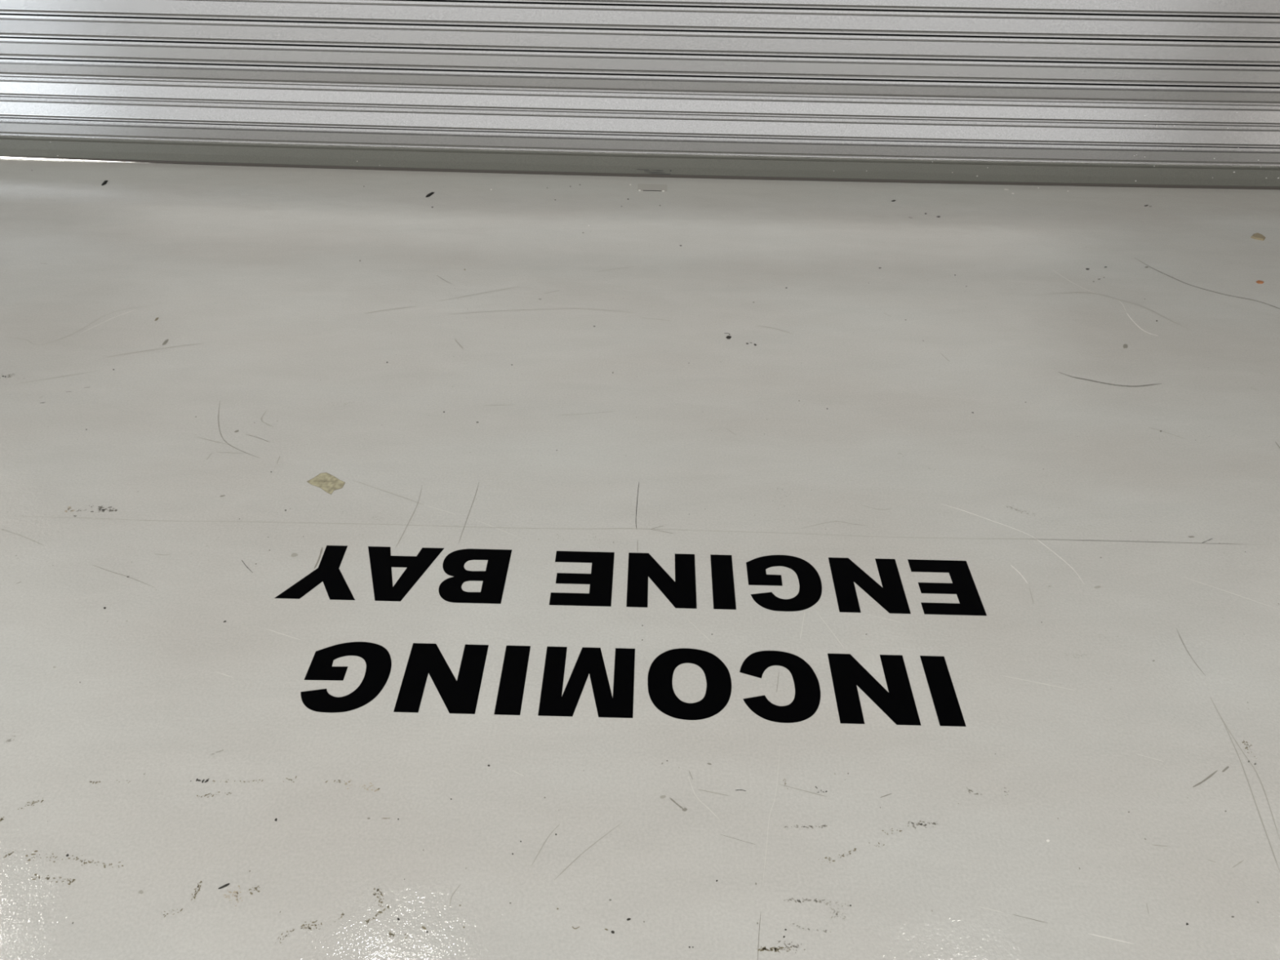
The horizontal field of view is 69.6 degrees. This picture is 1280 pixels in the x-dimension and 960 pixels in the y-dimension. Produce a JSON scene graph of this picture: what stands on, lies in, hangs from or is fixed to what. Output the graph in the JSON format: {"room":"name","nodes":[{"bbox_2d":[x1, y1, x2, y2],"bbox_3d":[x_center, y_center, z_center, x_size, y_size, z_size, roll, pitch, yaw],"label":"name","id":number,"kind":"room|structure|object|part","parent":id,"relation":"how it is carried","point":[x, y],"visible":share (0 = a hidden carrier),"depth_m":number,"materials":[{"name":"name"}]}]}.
{"room":"engine workshop","nodes":[
{"label":"engine workshop","id":0,"kind":"room"},
{"bbox_2d":[0,156,1279,959],"bbox_3d":[-0.025,1.355,0.863,18.000,0.200,12.300,1,38,0],"label":"floor","id":1,"kind":"structure","parent":0,"point":[215,379],"depth_m":2.23,"materials":[{"name":"paint"}]},
{"bbox_2d":[274,545,355,599],"bbox_3d":[-0.734,0.214,2.152,0.184,0.001,0.181,1,38,0],"label":"vinyl letter","id":2,"kind":"object","parent":1,"relation":"on","point":[328,572],"visible":1,"depth_m":2.13,"materials":[{"name":"black plastic"}]},
{"bbox_2d":[300,641,391,712],"bbox_3d":[-0.607,0.406,1.908,0.172,0.001,0.188,1,38,0],"label":"vinyl letter","id":3,"kind":"object","parent":1,"relation":"on","point":[377,659],"visible":1,"depth_m":1.91,"materials":[{"name":"black"}]},
{"bbox_2d":[368,546,444,601],"bbox_3d":[-0.567,0.218,2.151,0.185,0.001,0.181,1,38,0],"label":"vinyl letter","id":4,"kind":"object","parent":1,"relation":"on","point":[381,561],"visible":1,"depth_m":2.16,"materials":[{"name":"black plastic"}]},
{"bbox_2d":[426,191,434,197],"bbox_3d":[-0.921,-1.251,4.031,0.016,0.004,0.063,11,39,13],"label":"chip","id":5,"kind":"object","parent":1,"relation":"on","point":[432,193],"visible":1,"depth_m":4.02,"materials":[{"name":"black"}]},
{"bbox_2d":[393,643,488,714],"bbox_3d":[-0.409,0.409,1.909,0.163,0.001,0.182,1,38,0],"label":"vinyl letter","id":6,"kind":"object","parent":1,"relation":"on","point":[460,695],"visible":1,"depth_m":1.91,"materials":[{"name":"black"}]},
{"bbox_2d":[438,548,511,604],"bbox_3d":[-0.389,0.222,2.150,0.157,0.001,0.181,1,38,0],"label":"vinyl letter","id":7,"kind":"object","parent":1,"relation":"on","point":[494,578],"visible":1,"depth_m":2.15,"materials":[{"name":"black plastic"}]},
{"bbox_2d":[493,645,530,715],"bbox_3d":[-0.263,0.413,1.908,0.052,0.001,0.182,1,38,0],"label":"vinyl letter","id":8,"kind":"object","parent":1,"relation":"on","point":[513,673],"visible":1,"depth_m":1.90,"materials":[{"name":"black"}]},
{"bbox_2d":[549,551,614,606],"bbox_3d":[-0.133,0.228,2.148,0.140,0.001,0.181,1,38,0],"label":"vinyl letter","id":9,"kind":"object","parent":1,"relation":"on","point":[600,580],"visible":1,"depth_m":2.14,"materials":[{"name":"black plastic"}]},
{"bbox_2d":[537,646,635,718],"bbox_3d":[-0.107,0.416,1.906,0.189,0.001,0.182,1,38,0],"label":"vinyl letter","id":10,"kind":"object","parent":1,"relation":"on","point":[589,661],"visible":1,"depth_m":1.90,"materials":[{"name":"black"}]},
{"bbox_2d":[637,183,666,191],"bbox_3d":[0.056,-1.313,4.135,0.132,0.005,0.088,2,38,1],"label":"floor plate","id":11,"kind":"object","parent":1,"relation":"on","point":[641,187],"visible":1,"depth_m":4.13,"materials":[{"name":"grey metal"}]},
{"bbox_2d":[626,552,697,608],"bbox_3d":[0.051,0.233,2.146,0.159,0.001,0.181,1,38,0],"label":"vinyl letter","id":12,"kind":"object","parent":1,"relation":"on","point":[681,593],"visible":1,"depth_m":2.14,"materials":[{"name":"black plastic"}]},
{"bbox_2d":[647,648,731,719],"bbox_3d":[0.103,0.420,1.906,0.174,0.001,0.188,1,38,0],"label":"vinyl letter","id":13,"kind":"object","parent":1,"relation":"on","point":[662,695],"visible":1,"depth_m":1.90,"materials":[{"name":"black"}]},
{"bbox_2d":[710,554,736,609],"bbox_3d":[0.193,0.236,2.145,0.051,0.001,0.181,1,38,0],"label":"vinyl letter","id":14,"kind":"object","parent":1,"relation":"on","point":[722,569],"visible":1,"depth_m":2.14,"materials":[{"name":"black plastic"}]},
{"bbox_2d":[739,650,820,723],"bbox_3d":[0.290,0.425,1.904,0.164,0.001,0.189,1,38,0],"label":"vinyl letter","id":15,"kind":"object","parent":1,"relation":"on","point":[806,702],"visible":1,"depth_m":1.90,"materials":[{"name":"black"}]},
{"bbox_2d":[746,555,822,611],"bbox_3d":[0.338,0.238,2.145,0.171,0.001,0.188,1,38,0],"label":"vinyl letter","id":16,"kind":"object","parent":1,"relation":"on","point":[810,592],"visible":1,"depth_m":2.15,"materials":[{"name":"black"}]},
{"bbox_2d":[828,557,911,613],"bbox_3d":[0.531,0.244,2.143,0.160,0.001,0.181,1,38,0],"label":"vinyl letter","id":17,"kind":"object","parent":1,"relation":"on","point":[891,597],"visible":1,"depth_m":2.14,"materials":[{"name":"black"}]},
{"bbox_2d":[827,653,920,725],"bbox_3d":[0.481,0.430,1.902,0.160,0.001,0.182,1,38,0],"label":"vinyl letter","id":18,"kind":"object","parent":1,"relation":"on","point":[899,704],"visible":1,"depth_m":1.90,"materials":[{"name":"black"}]},
{"bbox_2d":[920,655,965,726],"bbox_3d":[0.624,0.433,1.901,0.052,0.001,0.182,1,38,0],"label":"vinyl letter","id":19,"kind":"object","parent":1,"relation":"on","point":[948,709],"visible":1,"depth_m":1.90,"materials":[{"name":"black"}]},
{"bbox_2d":[907,559,986,615],"bbox_3d":[0.712,0.248,2.141,0.140,0.001,0.181,1,38,0],"label":"vinyl letter","id":20,"kind":"object","parent":1,"relation":"on","point":[963,585],"visible":1,"depth_m":2.14,"materials":[{"name":"black"}]},
{"bbox_2d":[1250,232,1265,240],"bbox_3d":[2.550,-1.004,3.789,0.049,0.007,0.076,29,46,31],"label":"flake","id":21,"kind":"object","parent":1,"relation":"on","point":[1257,236],"visible":1,"depth_m":3.78,"materials":[{"name":"brown paint"}]},
{"bbox_2d":[1255,280,1263,284],"bbox_3d":[2.323,-0.742,3.449,0.029,0.004,0.023,-31,48,-34],"label":"flake","id":22,"kind":"object","parent":1,"relation":"on","point":[1258,281],"visible":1,"depth_m":3.44,"materials":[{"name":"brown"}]},
{"bbox_3d":[0.112,-3.968,2.501,18.000,6.200,0.380,1,38,0],"label":"wall","id":23,"kind":"structure","parent":0,"visible":0},
{"bbox_2d":[0,0,1279,189],"bbox_3d":[0.091,-2.871,3.155,7.481,3.666,0.110,2,38,1],"label":"door","id":24,"kind":"structure","parent":23,"relation":"in","point":[1103,93],"depth_m":4.01,"materials":[{"name":"silver metal"}]},
{"bbox_3d":[0.067,-1.472,4.245,7.381,0.091,0.103,2,38,1],"label":"rail","id":25,"kind":"part","parent":24,"relation":"part of","materials":[{"name":"metal"}]}
]}

